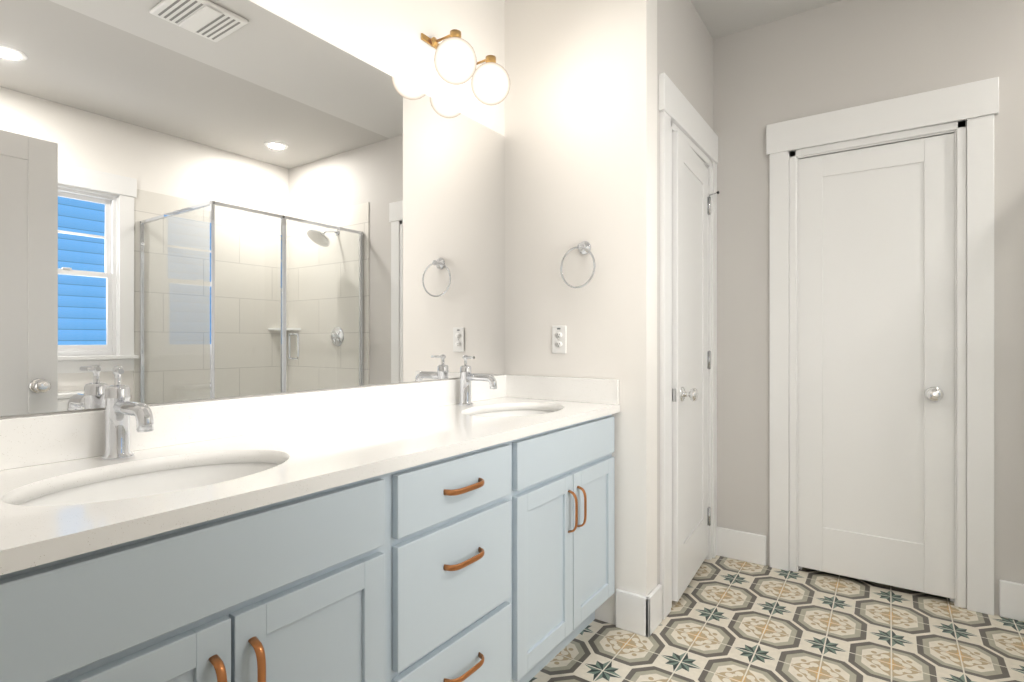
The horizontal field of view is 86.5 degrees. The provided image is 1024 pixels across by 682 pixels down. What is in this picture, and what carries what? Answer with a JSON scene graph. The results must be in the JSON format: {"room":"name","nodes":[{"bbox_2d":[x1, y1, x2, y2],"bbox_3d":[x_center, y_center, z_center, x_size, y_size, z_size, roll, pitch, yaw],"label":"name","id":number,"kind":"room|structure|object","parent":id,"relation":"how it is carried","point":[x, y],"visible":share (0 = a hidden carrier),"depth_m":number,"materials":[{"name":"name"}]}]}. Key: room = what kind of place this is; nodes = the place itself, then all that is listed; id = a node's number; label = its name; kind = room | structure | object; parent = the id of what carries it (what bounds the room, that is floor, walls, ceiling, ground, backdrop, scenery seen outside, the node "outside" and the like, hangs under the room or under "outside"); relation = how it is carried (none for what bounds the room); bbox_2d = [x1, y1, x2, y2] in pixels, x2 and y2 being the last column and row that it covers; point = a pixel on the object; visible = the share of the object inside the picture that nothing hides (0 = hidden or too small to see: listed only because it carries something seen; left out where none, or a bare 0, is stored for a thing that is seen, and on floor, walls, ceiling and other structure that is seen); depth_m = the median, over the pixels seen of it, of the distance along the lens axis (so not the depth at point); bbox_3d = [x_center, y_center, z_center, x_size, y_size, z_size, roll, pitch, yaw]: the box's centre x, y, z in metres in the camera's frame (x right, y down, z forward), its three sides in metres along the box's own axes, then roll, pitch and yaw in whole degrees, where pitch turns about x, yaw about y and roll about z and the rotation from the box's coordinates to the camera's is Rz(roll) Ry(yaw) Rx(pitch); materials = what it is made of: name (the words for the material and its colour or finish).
{"room":"bathroom","nodes":[
{"label":"bathroom","id":0,"kind":"room"},
{"bbox_2d":[0,0,504,418],"bbox_3d":[-1.087,-0.240,1.100,0.120,2.780,3.770,0,0,35],"label":"wall","id":1,"kind":"structure","parent":0,"point":[384,36],"depth_m":2.02,"materials":[{"name":"white paint"}]},
{"bbox_2d":[0,0,504,415],"bbox_3d":[-0.588,-0.395,1.706,0.006,1.090,1.952,0,0,35],"label":"vanity mirror","id":2,"kind":"object","parent":1,"relation":"attached to","point":[205,199],"visible":1,"depth_m":1.45,"materials":[{"name":"silver mirror"}]},
{"bbox_2d":[0,375,507,466],"bbox_3d":[-0.584,0.205,1.699,0.020,0.100,1.964,0,0,35],"label":"backsplash","id":3,"kind":"structure","parent":1,"relation":"attached to","point":[74,435],"depth_m":1.39,"materials":[{"name":"white stone"}]},
{"bbox_2d":[421,29,509,104],"bbox_3d":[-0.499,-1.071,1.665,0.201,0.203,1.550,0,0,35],"label":"sconce","id":4,"kind":"object","parent":1,"relation":"attached to","point":[455,61],"visible":1,"depth_m":2.05,"materials":[{"name":"white glass"}]},
{"bbox_2d":[505,0,656,624],"bbox_3d":[-0.131,-0.240,2.657,1.680,2.780,0.120,0,0,35],"label":"wall","id":5,"kind":"structure","parent":0,"point":[580,132],"depth_m":2.26,"materials":[{"name":"white paint"}]},
{"bbox_2d":[552,326,565,353],"bbox_3d":[0.203,-0.006,2.348,0.070,0.120,0.009,0,0,35],"label":"electrical outlet plate","id":6,"kind":"object","parent":5,"relation":"attached to","point":[558,339],"visible":1,"depth_m":2.35,"materials":[{"name":"white plastic"}]},
{"bbox_2d":[508,375,618,402],"bbox_3d":[0.202,0.205,2.338,0.545,0.100,0.020,0,0,35],"label":"backsplash","id":7,"kind":"structure","parent":5,"relation":"attached to","point":[579,390],"depth_m":2.31,"materials":[{"name":"white stone"}]},
{"bbox_2d":[560,241,595,287],"bbox_3d":[0.279,-0.318,2.265,0.173,0.201,0.057,0,0,35],"label":"towel ring","id":8,"kind":"object","parent":5,"relation":"attached to","point":[584,247],"visible":1,"depth_m":2.26,"materials":[{"name":"silver metal"}]},
{"bbox_2d":[657,0,713,584],"bbox_3d":[0.792,-0.240,2.620,0.120,2.780,0.870,0,0,35],"label":"wall","id":9,"kind":"structure","parent":0,"point":[685,52],"depth_m":2.46,"materials":[{"name":"white paint"}]},
{"bbox_2d":[659,73,717,619],"bbox_3d":[0.808,0.025,2.620,0.145,2.250,0.852,0,0,35],"label":"door frame","id":10,"kind":"structure","parent":9,"relation":"attached to","point":[680,114],"depth_m":2.31,"materials":[{"name":"white paint"}]},
{"bbox_2d":[672,131,718,601],"bbox_3d":[0.873,0.109,2.612,0.173,2.030,0.623,0,0,35],"label":"door","id":11,"kind":"structure","parent":9,"relation":"in","point":[691,360],"depth_m":2.53,"materials":[{"name":"white paint"}]},
{"bbox_2d":[691,0,840,38],"bbox_3d":[0.214,-1.670,0.801,4.360,0.080,4.760,0,0,35],"label":"ceiling","id":12,"kind":"structure","parent":0,"point":[720,18],"depth_m":2.69,"materials":[{"name":"paint"}]},
{"bbox_2d":[529,555,1023,681],"bbox_3d":[0.214,1.180,0.801,4.360,0.060,4.760,0,0,35],"label":"floor","id":13,"kind":"structure","parent":0,"point":[726,619],"depth_m":2.10,"materials":[{"name":"tile"}]},
{"bbox_2d":[0,407,619,681],"bbox_3d":[-0.350,0.718,1.538,0.585,0.866,1.964,0,0,35],"label":"bathroom vanity","id":14,"kind":"object","parent":13,"relation":"on","point":[461,529],"depth_m":1.13,"materials":[{"name":"blue paint"}]},
{"bbox_2d":[0,395,619,562],"bbox_3d":[-0.358,0.270,1.543,0.569,0.030,1.964,0,0,35],"label":"countertop","id":15,"kind":"structure","parent":14,"relation":"on","point":[65,502],"depth_m":1.18,"materials":[{"name":"white stone"}]},
{"bbox_2d":[714,0,1023,614],"bbox_3d":[1.535,-0.240,2.708,4.360,2.780,0.120,0,0,35],"label":"wall","id":16,"kind":"structure","parent":0,"point":[841,54],"depth_m":2.63,"materials":[{"name":"white paint"}]},
{"bbox_2d":[798,133,953,598],"bbox_3d":[1.687,0.109,2.558,0.606,2.030,0.173,0,0,35],"label":"door","id":17,"kind":"structure","parent":16,"relation":"in","point":[876,364],"depth_m":2.53,"materials":[{"name":"white paint"}]},
{"bbox_2d":[766,77,998,614],"bbox_3d":[1.701,0.025,2.578,0.890,2.250,0.145,0,0,35],"label":"door frame","id":18,"kind":"structure","parent":16,"relation":"attached to","point":[965,113],"depth_m":2.36,"materials":[{"name":"white paint"}]},
{"bbox_2d":[999,580,1023,621],"bbox_3d":[2.154,1.074,2.197,0.281,0.152,0.016,0,0,35],"label":"baseboard","id":19,"kind":"structure","parent":16,"relation":"attached to","point":[1011,594],"depth_m":2.25,"materials":[{"name":"white paint"}]}
]}

